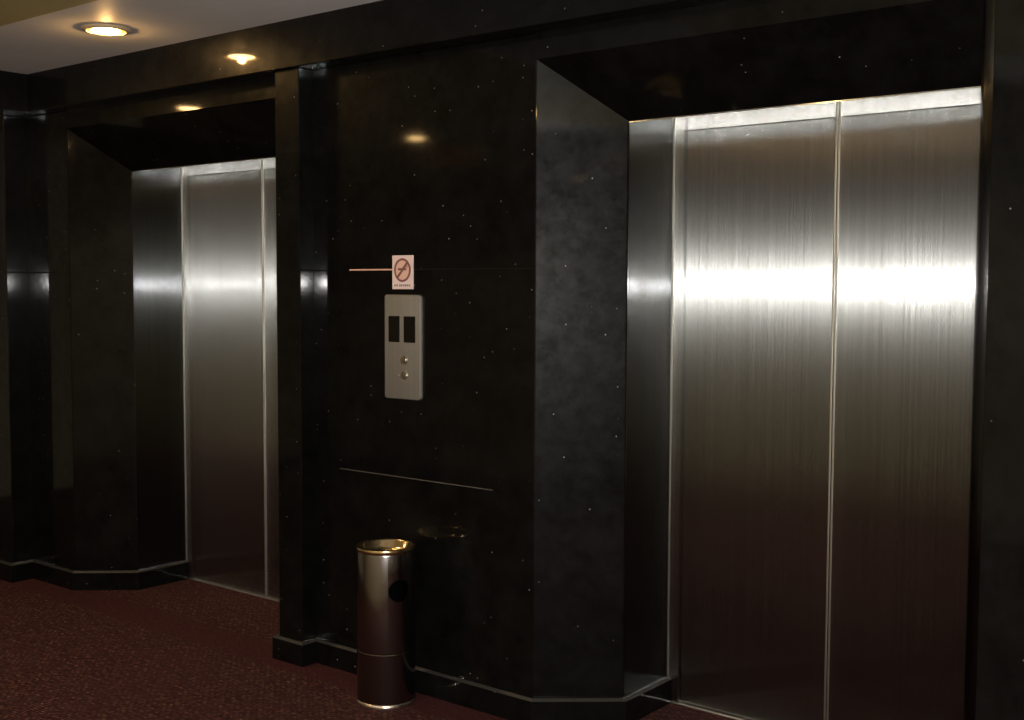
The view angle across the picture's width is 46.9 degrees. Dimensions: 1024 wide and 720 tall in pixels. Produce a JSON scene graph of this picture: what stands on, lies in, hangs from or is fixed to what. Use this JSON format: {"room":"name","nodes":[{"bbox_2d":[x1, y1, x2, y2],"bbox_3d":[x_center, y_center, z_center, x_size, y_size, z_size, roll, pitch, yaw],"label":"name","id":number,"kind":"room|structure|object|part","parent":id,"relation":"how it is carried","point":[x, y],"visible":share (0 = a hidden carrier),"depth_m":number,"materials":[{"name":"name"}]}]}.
{"room":"elevator lobby","nodes":[
{"label":"elevator lobby","id":0,"kind":"room"},
{"bbox_2d":[0,111,137,569],"bbox_3d":[-2.955,-0.099,6.747,2.962,2.337,0.770,3,5,39],"label":"wall","id":1,"kind":"structure","parent":0,"point":[68,471],"depth_m":5.82,"materials":[{"name":"black stone"}]},
{"bbox_2d":[0,70,43,117],"bbox_3d":[-3.172,-1.360,6.731,2.538,0.181,0.950,3,5,39],"label":"beam","id":2,"kind":"structure","parent":1,"relation":"on","point":[13,86],"depth_m":5.68,"materials":[{"name":"black stone"}]},
{"bbox_2d":[7,272,54,272],"bbox_3d":[-2.384,-0.435,5.851,0.255,0.007,0.114,3,5,39],"label":"joint","id":3,"kind":"object","parent":1,"relation":"attached to","point":[7,272],"visible":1,"depth_m":5.91,"materials":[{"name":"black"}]},
{"bbox_2d":[0,559,189,589],"bbox_3d":[-3.116,1.038,6.531,3.046,0.095,0.494,2,4,27],"label":"baseboard","id":4,"kind":"structure","parent":1,"relation":"attached to","point":[43,571],"depth_m":5.88,"materials":[{"name":"black stone"}]},
{"bbox_2d":[132,172,195,577],"bbox_3d":[-1.723,0.093,5.892,0.048,2.070,0.330,3,5,39],"label":"door frame","id":5,"kind":"structure","parent":1,"relation":"attached to","point":[156,198],"depth_m":5.90,"materials":[{"name":"metal"}]},
{"bbox_2d":[67,76,275,170],"bbox_3d":[-1.284,-1.038,5.425,1.680,0.287,0.655,3,5,39],"label":"lintel","id":6,"kind":"object","parent":1,"relation":"attached to","point":[232,121],"visible":0.47,"depth_m":5.22,"materials":[{"name":"black stone"}]},
{"bbox_2d":[132,157,275,175],"bbox_3d":[-1.277,-0.894,5.449,1.212,0.006,0.288,3,5,39],"label":"door frame","id":7,"kind":"structure","parent":6,"relation":"attached to","point":[270,162],"depth_m":5.52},
{"bbox_2d":[0,0,380,73],"bbox_3d":[-0.994,-1.242,2.521,11.200,0.120,4.800,3,5,39],"label":"ceiling","id":8,"kind":"structure","parent":0,"point":[53,40],"depth_m":4.62,"materials":[{"name":"paint"}]},
{"bbox_2d":[0,0,97,25],"bbox_3d":[-3.279,-1.315,4.587,4.250,0.006,1.670,3,5,39],"label":"ceiling panel","id":9,"kind":"object","parent":8,"relation":"attached to","point":[11,11],"depth_m":4.32,"materials":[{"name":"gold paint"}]},
{"bbox_2d":[81,24,130,35],"bbox_3d":[-1.617,-1.312,4.707,0.190,0.015,0.190,3,5,39],"label":"recessed light","id":10,"kind":"object","parent":8,"relation":"in","point":[98,29],"visible":1,"depth_m":4.67,"materials":[{"name":"yellow"}]},
{"bbox_2d":[0,579,735,719],"bbox_3d":[-1.004,1.381,2.683,11.200,0.100,4.800,3,5,39],"label":"floor","id":11,"kind":"structure","parent":0,"point":[188,649],"depth_m":4.64,"materials":[{"name":"red carpet"}]},
{"bbox_2d":[356,539,416,710],"bbox_3d":[-0.455,0.949,4.264,0.220,0.572,0.220,3,5,39],"label":"bin","id":12,"kind":"object","parent":11,"relation":"on","point":[385,568],"visible":1,"depth_m":4.18,"materials":[{"name":"silver metal"}]},
{"bbox_2d":[356,539,415,555],"bbox_3d":[-0.454,0.684,4.248,0.216,0.042,0.216,3,5,39],"label":"tray","id":13,"kind":"object","parent":12,"relation":"on","point":[375,547],"depth_m":4.29,"materials":[{"name":"gold metal"}]},
{"bbox_2d":[275,0,1023,719],"bbox_3d":[1.896,0.158,2.886,7.026,2.337,0.747,3,5,39],"label":"wall","id":14,"kind":"structure","parent":0,"point":[482,154],"depth_m":4.11,"materials":[{"name":"black stone"}]},
{"bbox_2d":[189,578,279,601],"bbox_3d":[-1.186,1.142,5.698,1.206,0.004,0.038,3,5,39],"label":"door sill","id":15,"kind":"structure","parent":14,"relation":"attached to","point":[196,579],"depth_m":5.82,"materials":[{"name":"silver metal"}]},
{"bbox_2d":[190,168,278,598],"bbox_3d":[-1.155,0.102,5.631,1.159,2.072,0.038,3,5,39],"label":"elevator","id":16,"kind":"object","parent":15,"relation":"on","point":[233,214],"visible":0.49,"depth_m":5.76,"materials":[{"name":"metal"}]},
{"bbox_3d":[-0.935,0.114,5.457,0.598,2.072,0.035,3,5,39],"label":"door","id":17,"kind":"part","parent":16,"relation":"part of","materials":[{"name":"metal"}]},
{"bbox_2d":[301,269,324,270],"bbox_3d":[-0.774,-0.349,4.592,0.066,0.007,0.071,3,5,39],"label":"joint","id":18,"kind":"object","parent":14,"relation":"attached to","point":[301,269],"visible":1,"depth_m":4.61,"materials":[{"name":"black"}]},
{"bbox_2d":[350,269,391,270],"bbox_3d":[-0.530,-0.339,4.441,0.229,0.006,0.004,3,5,39],"label":"joint","id":19,"kind":"object","parent":14,"relation":"attached to","point":[350,269],"visible":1,"depth_m":4.44,"materials":[{"name":"brown"}]},
{"bbox_2d":[27,0,731,113],"bbox_3d":[1.262,-1.132,3.318,8.662,0.181,0.747,3,5,39],"label":"beam","id":20,"kind":"structure","parent":14,"relation":"on","point":[381,29],"depth_m":4.43,"materials":[{"name":"black stone"}]},
{"bbox_2d":[392,255,413,288],"bbox_3d":[-0.401,-0.322,4.335,0.106,0.124,0.006,3,5,39],"label":"no smoking sign","id":21,"kind":"object","parent":14,"relation":"attached to","point":[402,265],"visible":1,"depth_m":4.33,"materials":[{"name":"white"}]},
{"bbox_2d":[385,295,422,400],"bbox_3d":[-0.402,-0.048,4.345,0.182,0.385,0.016,3,5,39],"label":"panel","id":22,"kind":"object","parent":14,"relation":"attached to","point":[403,313],"visible":1,"depth_m":4.33,"materials":[{"name":"metal"}]},
{"bbox_2d":[340,468,492,490],"bbox_3d":[-0.368,0.438,4.357,0.773,0.004,0.003,3,5,39],"label":"joint","id":23,"kind":"object","parent":14,"relation":"attached to","point":[340,468],"visible":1,"depth_m":4.33,"materials":[{"name":"grey"}]},
{"bbox_2d":[272,634,671,719],"bbox_3d":[-0.247,1.181,4.386,1.615,0.095,0.424,2,4,22],"label":"baseboard","id":24,"kind":"structure","parent":14,"relation":"attached to","point":[502,703],"depth_m":4.18,"materials":[{"name":"black stone"}]},
{"bbox_2d":[623,121,687,701],"bbox_3d":[0.506,0.211,4.111,0.048,2.070,0.330,3,5,39],"label":"door frame","id":25,"kind":"structure","parent":14,"relation":"attached to","point":[650,165],"depth_m":4.13,"materials":[{"name":"metal"}]},
{"bbox_2d":[671,701,752,719],"bbox_3d":[1.048,1.260,3.913,1.218,0.004,0.038,3,5,39],"label":"door sill","id":26,"kind":"structure","parent":14,"relation":"attached to","point":[681,703],"depth_m":4.18,"materials":[{"name":"silver metal"}]},
{"bbox_2d":[681,103,980,719],"bbox_3d":[1.079,0.221,3.846,1.171,2.072,0.038,3,5,39],"label":"elevator","id":27,"kind":"object","parent":26,"relation":"on","point":[831,261],"visible":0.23,"depth_m":3.86,"materials":[{"name":"metal"}]},
{"bbox_3d":[0.838,0.208,4.040,0.552,2.072,0.035,3,5,39],"label":"door","id":28,"kind":"part","parent":27,"relation":"part of","materials":[{"name":"metal"}]},
{"bbox_3d":[1.296,0.232,3.674,0.616,2.072,0.035,3,5,39],"label":"door","id":29,"kind":"part","parent":27,"relation":"part of","materials":[{"name":"metal"}]},
{"bbox_2d":[536,0,982,120],"bbox_3d":[0.867,-0.923,3.707,1.491,0.287,0.655,3,5,39],"label":"lintel","id":30,"kind":"object","parent":14,"relation":"attached to","point":[733,55],"visible":0.82,"depth_m":3.47,"materials":[{"name":"black stone"}]},
{"bbox_2d":[630,86,980,130],"bbox_3d":[0.957,-0.775,3.664,1.224,0.006,0.288,3,5,39],"label":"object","id":31,"kind":"structure","parent":14,"relation":"attached to","point":[967,95],"depth_m":3.65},
{"bbox_2d":[963,0,995,719],"bbox_3d":[1.179,0.101,2.996,0.014,2.240,0.056,0,4,-6],"label":"guard","id":32,"kind":"object","parent":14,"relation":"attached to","point":[989,6],"visible":1,"depth_m":2.98,"materials":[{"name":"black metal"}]}
]}

